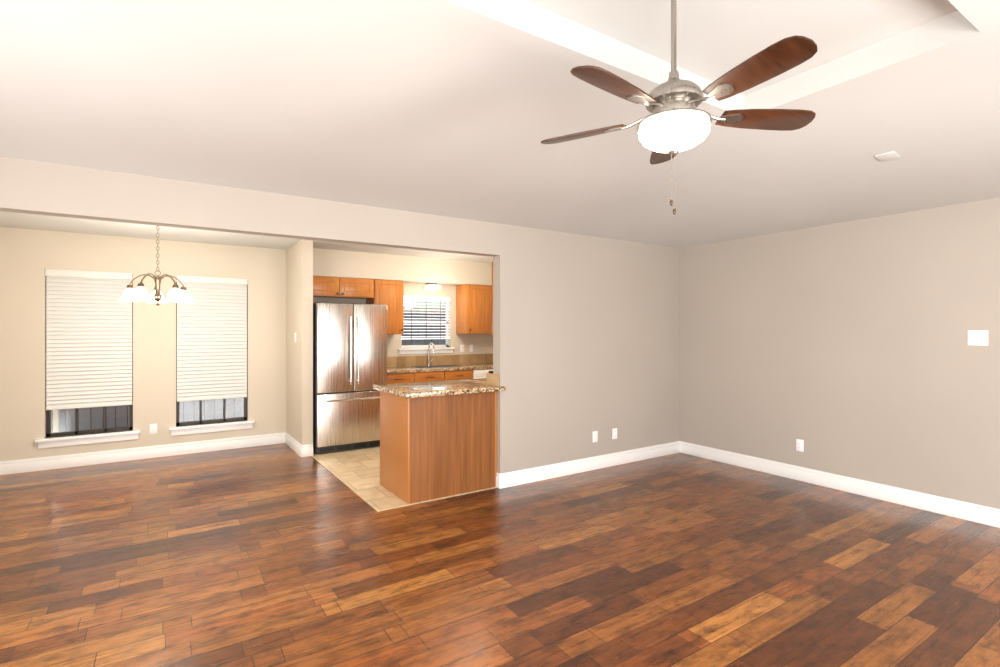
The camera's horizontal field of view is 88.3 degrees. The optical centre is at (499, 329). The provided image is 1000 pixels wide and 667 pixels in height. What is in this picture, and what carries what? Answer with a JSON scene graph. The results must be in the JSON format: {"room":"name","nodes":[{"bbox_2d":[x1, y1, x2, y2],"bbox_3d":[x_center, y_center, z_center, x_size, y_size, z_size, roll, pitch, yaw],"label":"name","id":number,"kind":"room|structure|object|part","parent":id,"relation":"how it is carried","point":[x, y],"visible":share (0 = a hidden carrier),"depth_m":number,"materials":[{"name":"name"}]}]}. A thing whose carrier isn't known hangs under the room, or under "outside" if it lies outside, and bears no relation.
{"room":"living room","nodes":[
{"label":"living room","id":0,"kind":"room"},
{"bbox_2d":[0,211,492,262],"bbox_3d":[-1.784,-1.090,5.612,7.060,0.100,3.160,0,0,-33],"label":"ceiling","id":1,"kind":"structure","parent":0,"point":[50,223],"depth_m":5.67,"materials":[{"name":"white paint"}]},
{"bbox_2d":[119,226,192,305],"bbox_3d":[-3.112,-0.628,4.678,0.571,0.821,0.555,0,0,-33],"label":"chandelier","id":2,"kind":"object","parent":1,"relation":"hanging from","point":[157,296],"depth_m":4.59,"materials":[{"name":"white glass"}]},
{"bbox_3d":[-3.112,-0.317,4.678,0.571,0.118,0.555,0,0,-33],"label":"chandelier shade","id":3,"kind":"part","parent":2,"relation":"part of","materials":[{"name":"white glass"}]},
{"bbox_2d":[0,227,492,461],"bbox_3d":[-2.610,0.160,6.870,7.060,2.600,0.150,0,0,-33],"label":"wall","id":4,"kind":"structure","parent":0,"point":[28,257],"depth_m":5.87,"materials":[{"name":"beige paint"}]},
{"bbox_2d":[35,430,140,448],"bbox_3d":[-4.441,1.180,5.586,0.890,0.100,0.125,0,0,-33],"label":"sill","id":5,"kind":"structure","parent":4,"relation":"attached to","point":[78,439],"depth_m":5.54,"materials":[{"name":"white wood"}]},
{"bbox_2d":[46,282,132,436],"bbox_3d":[-4.487,0.245,5.655,0.750,1.770,0.040,0,0,-33],"label":"dining window","id":6,"kind":"structure","parent":4,"relation":"in","point":[75,431],"depth_m":5.65,"materials":[{"name":"glass"}]},
{"bbox_2d":[45,269,132,409],"bbox_3d":[-4.450,0.101,5.600,0.742,1.479,0.072,0,0,-33],"label":"window blind","id":7,"kind":"object","parent":6,"relation":"attached to","point":[89,339],"visible":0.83,"depth_m":5.59,"materials":[{"name":"white"}]},
{"bbox_2d":[0,432,285,474],"bbox_3d":[-4.090,1.393,5.798,3.170,0.135,0.017,0,0,-33],"label":"baseboard","id":8,"kind":"structure","parent":4,"relation":"attached to","point":[55,462],"depth_m":5.78,"materials":[{"name":"white wood"}]},
{"bbox_2d":[150,424,156,433],"bbox_3d":[-3.962,1.130,5.886,0.070,0.115,0.009,0,0,-33],"label":"outlet","id":9,"kind":"object","parent":4,"relation":"attached to","point":[153,428],"visible":1,"depth_m":5.89,"materials":[{"name":"white plastic"}]},
{"bbox_2d":[176,282,246,425],"bbox_3d":[-3.513,0.245,6.295,0.760,1.770,0.040,0,0,-33],"label":"dining window","id":10,"kind":"structure","parent":4,"relation":"in","point":[212,420],"depth_m":6.26,"materials":[{"name":"glass"}]},
{"bbox_2d":[176,275,247,401],"bbox_3d":[-3.477,0.101,6.240,0.752,1.479,0.072,0,0,-33],"label":"window blind","id":11,"kind":"object","parent":10,"relation":"attached to","point":[211,341],"visible":0.9,"depth_m":6.24,"materials":[{"name":"white"}]},
{"bbox_2d":[169,420,254,435],"bbox_3d":[-3.468,1.180,6.226,0.900,0.100,0.125,0,0,-33],"label":"sill","id":12,"kind":"structure","parent":4,"relation":"attached to","point":[205,428],"depth_m":6.18,"materials":[{"name":"white wood"}]},
{"bbox_2d":[313,276,373,298],"bbox_3d":[-2.172,-0.561,6.835,0.926,0.253,0.385,0,0,-33],"label":"upper cabinet","id":13,"kind":"object","parent":4,"relation":"attached to","point":[340,287],"visible":0.88,"depth_m":6.73,"materials":[{"name":"brown wood"}]},
{"bbox_2d":[366,279,403,333],"bbox_3d":[-1.604,-0.314,7.208,0.426,0.748,0.385,0,0,-33],"label":"upper cabinet","id":14,"kind":"object","parent":4,"relation":"attached to","point":[389,294],"visible":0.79,"depth_m":7.09,"materials":[{"name":"brown wood"}]},
{"bbox_2d":[401,299,447,347],"bbox_3d":[-1.161,-0.120,7.851,0.820,0.780,0.040,0,0,-33],"label":"kitchen window","id":15,"kind":"structure","parent":4,"relation":"in","point":[445,321],"depth_m":7.88,"materials":[{"name":"white"}]},
{"bbox_2d":[401,295,449,339],"bbox_3d":[-1.127,-0.184,7.799,0.812,0.649,0.065,0,0,-33],"label":"window blind","id":16,"kind":"object","parent":15,"relation":"attached to","point":[421,298],"visible":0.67,"depth_m":7.78,"materials":[{"name":"white plastic"}]},
{"bbox_2d":[398,347,454,353],"bbox_3d":[-1.117,0.312,7.785,0.920,0.085,0.120,0,0,-33],"label":"sill","id":17,"kind":"structure","parent":4,"relation":"attached to","point":[422,350],"depth_m":7.71,"materials":[{"name":"white wood"}]},
{"bbox_2d":[456,284,491,333],"bbox_3d":[-0.222,-0.314,8.116,0.860,0.748,0.385,0,0,-33],"label":"upper cabinet","id":18,"kind":"object","parent":4,"relation":"attached to","point":[473,309],"visible":0.52,"depth_m":7.87,"materials":[{"name":"brown wood"}]},
{"bbox_2d":[286,240,312,444],"bbox_3d":[-2.473,0.210,6.332,0.120,2.500,0.900,0,0,-33],"label":"wall","id":19,"kind":"structure","parent":0,"point":[299,351],"depth_m":6.04,"materials":[{"name":"beige paint"}]},
{"bbox_2d":[285,433,301,456],"bbox_3d":[-2.525,1.393,6.287,0.017,0.135,0.917,0,0,-33],"label":"baseboard","id":20,"kind":"structure","parent":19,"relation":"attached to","point":[292,443],"depth_m":6.23,"materials":[{"name":"white wood"}]},
{"bbox_2d":[302,444,312,456],"bbox_3d":[-2.221,1.393,5.949,0.120,0.135,0.017,0,0,-33],"label":"baseboard","id":21,"kind":"structure","parent":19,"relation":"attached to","point":[307,450],"depth_m":5.94,"materials":[{"name":"white wood"}]},
{"bbox_2d":[0,156,679,473],"bbox_3d":[-0.859,-0.190,4.258,7.120,3.300,0.120,0,0,-33],"label":"wall","id":22,"kind":"structure","parent":0,"point":[586,336],"depth_m":4.96,"materials":[{"name":"beige paint"}]},
{"bbox_2d":[492,262,492,335],"bbox_3d":[0.460,-0.314,5.402,1.100,0.748,0.342,0,0,-33],"label":"upper cabinet","id":23,"kind":"object","parent":22,"relation":"attached to","point":[492,298],"visible":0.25,"depth_m":5.22,"materials":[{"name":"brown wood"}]},
{"bbox_2d":[496,473,498,487],"bbox_3d":[-0.022,1.393,4.771,0.017,0.135,0.060,0,0,-33],"label":"baseboard","id":24,"kind":"object","parent":22,"relation":"attached to","point":[497,481],"visible":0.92,"depth_m":4.76,"materials":[{"name":"white wood"}]},
{"bbox_2d":[499,441,679,488],"bbox_3d":[1.073,1.393,5.445,2.587,0.135,0.017,0,0,-33],"label":"baseboard","id":25,"kind":"structure","parent":22,"relation":"attached to","point":[521,477],"depth_m":5.30,"materials":[{"name":"white wood"}]},
{"bbox_2d":[593,431,597,442],"bbox_3d":[0.999,1.120,5.401,0.070,0.115,0.009,0,0,-33],"label":"electrical outlet","id":26,"kind":"object","parent":22,"relation":"attached to","point":[595,436],"visible":1,"depth_m":5.40,"materials":[{"name":"white plastic"}]},
{"bbox_2d":[612,428,616,438],"bbox_3d":[1.241,1.120,5.560,0.070,0.115,0.009,0,0,-33],"label":"electrical outlet","id":27,"kind":"object","parent":22,"relation":"attached to","point":[614,433],"visible":1,"depth_m":5.55,"materials":[{"name":"white plastic"}]},
{"bbox_2d":[313,248,491,285],"bbox_3d":[-1.102,-0.866,7.570,3.530,0.348,0.335,0,0,-33],"label":"wall","id":28,"kind":"structure","parent":0,"point":[365,265],"depth_m":7.18,"materials":[{"name":"beige paint"}]},
{"bbox_2d":[312,446,496,511],"bbox_3d":[-0.352,1.458,6.409,3.550,0.004,3.100,0,0,-33],"label":"floor","id":29,"kind":"structure","parent":0,"point":[357,471],"depth_m":5.19,"materials":[{"name":"beige tile"}]},
{"bbox_2d":[313,302,386,453],"bbox_3d":[-1.957,0.568,6.494,0.860,1.785,0.836,0,0,-33],"label":"fridge","id":30,"kind":"object","parent":29,"relation":"on","point":[349,355],"visible":0.75,"depth_m":6.16,"materials":[{"name":"grey metal"}]},
{"bbox_2d":[380,393,456,503],"bbox_3d":[-0.770,1.008,4.710,0.444,0.896,0.679,0,0,-33],"label":"base cabinet","id":31,"kind":"object","parent":29,"relation":"on","point":[438,439],"depth_m":4.45,"materials":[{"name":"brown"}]},
{"bbox_2d":[373,377,504,396],"bbox_3d":[-0.034,0.540,5.174,2.276,0.040,0.803,0,0,-33],"label":"countertop","id":32,"kind":"structure","parent":31,"relation":"on","point":[488,384],"depth_m":4.66,"materials":[{"name":"brown stone"}]},
{"bbox_2d":[387,342,492,383],"bbox_3d":[-0.739,0.820,7.619,2.370,1.272,0.649,0,0,-33],"label":"countertop","id":33,"kind":"structure","parent":29,"relation":"on","point":[409,369],"depth_m":7.48,"materials":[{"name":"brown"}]},
{"bbox_2d":[457,393,496,493],"bbox_3d":[-0.401,1.008,4.956,0.443,0.896,0.673,0,0,-33],"label":"base cabinet","id":34,"kind":"object","parent":29,"relation":"on","point":[476,412],"depth_m":4.67,"materials":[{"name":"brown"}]},
{"bbox_2d":[0,443,999,666],"bbox_3d":[-0.182,1.485,3.338,7.240,0.050,8.720,0,0,-33],"label":"floor","id":35,"kind":"structure","parent":0,"point":[280,555],"depth_m":3.10,"materials":[{"name":"brown wood"}]},
{"bbox_2d":[0,0,999,247],"bbox_3d":[0.685,-1.230,2.017,7.000,0.500,5.320,0,0,-33],"label":"ceiling","id":36,"kind":"structure","parent":0,"point":[462,109],"depth_m":2.80,"materials":[{"name":"white paint"}]},
{"bbox_2d":[541,0,817,214],"bbox_3d":[0.726,-0.986,2.156,1.172,0.987,1.179,0,0,-33],"label":"ceiling fan","id":37,"kind":"object","parent":36,"relation":"hanging from","point":[674,93],"depth_m":2.09,"materials":[{"name":"brown wood"}]},
{"bbox_3d":[0.739,-0.820,2.190,0.292,0.097,0.292,0,0,-33],"label":"ceiling fan shade","id":38,"kind":"part","parent":37,"relation":"part of","materials":[{"name":"white glass"}]},
{"bbox_2d":[875,151,899,161],"bbox_3d":[2.599,-1.164,3.454,0.109,0.028,0.110,0,0,-33],"label":"ceiling vent","id":39,"kind":"object","parent":36,"relation":"in","point":[887,156],"visible":0.98,"depth_m":3.44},
{"bbox_2d":[680,198,999,508],"bbox_3d":[3.660,-0.190,3.972,0.120,3.300,5.560,0,0,-33],"label":"wall","id":40,"kind":"structure","parent":0,"point":[844,349],"depth_m":4.58,"materials":[{"name":"beige paint"}]},
{"bbox_2d":[796,439,803,451],"bbox_3d":[2.909,1.120,4.998,0.009,0.115,0.070,0,0,-33],"label":"electrical outlet","id":41,"kind":"object","parent":40,"relation":"attached to","point":[799,445],"visible":1,"depth_m":5.00,"materials":[{"name":"white plastic"}]},
{"bbox_2d":[680,441,999,527],"bbox_3d":[3.603,1.393,3.934,0.017,0.135,5.320,0,0,-33],"label":"baseboard","id":42,"kind":"structure","parent":40,"relation":"attached to","point":[981,514],"depth_m":4.57,"materials":[{"name":"white wood"}]},
{"bbox_2d":[968,330,987,345],"bbox_3d":[3.622,0.060,3.906,0.016,0.115,0.118,0,0,-33],"label":"light switch","id":43,"kind":"object","parent":40,"relation":"attached to","point":[978,337],"visible":1,"depth_m":3.90,"materials":[{"name":"white plastic"}]},
{"bbox_3d":[-1.013,-0.675,7.626,0.176,0.031,0.176,0,0,-33],"label":"kitchen ceiling light","id":44,"kind":"object","parent":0,"visible":0},
{"bbox_2d":[421,285,441,290],"bbox_3d":[-1.013,-0.619,7.626,0.304,0.080,0.304,0,0,-33],"label":"shade","id":45,"kind":"object","parent":44,"relation":"attached to","point":[431,287],"visible":1,"depth_m":7.52,"materials":[{"name":"white glass"}]},
{"bbox_3d":[-3.214,1.525,7.789,12.820,0.030,2.050,0,0,-33],"label":"ground","id":46,"kind":"structure","parent":0,"visible":0},
{"bbox_2d":[51,307,444,432],"bbox_3d":[-3.793,0.510,8.671,12.820,1.900,0.060,0,0,-33],"label":"fence","id":47,"kind":"object","parent":46,"relation":"on","point":[182,414],"depth_m":7.99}
]}

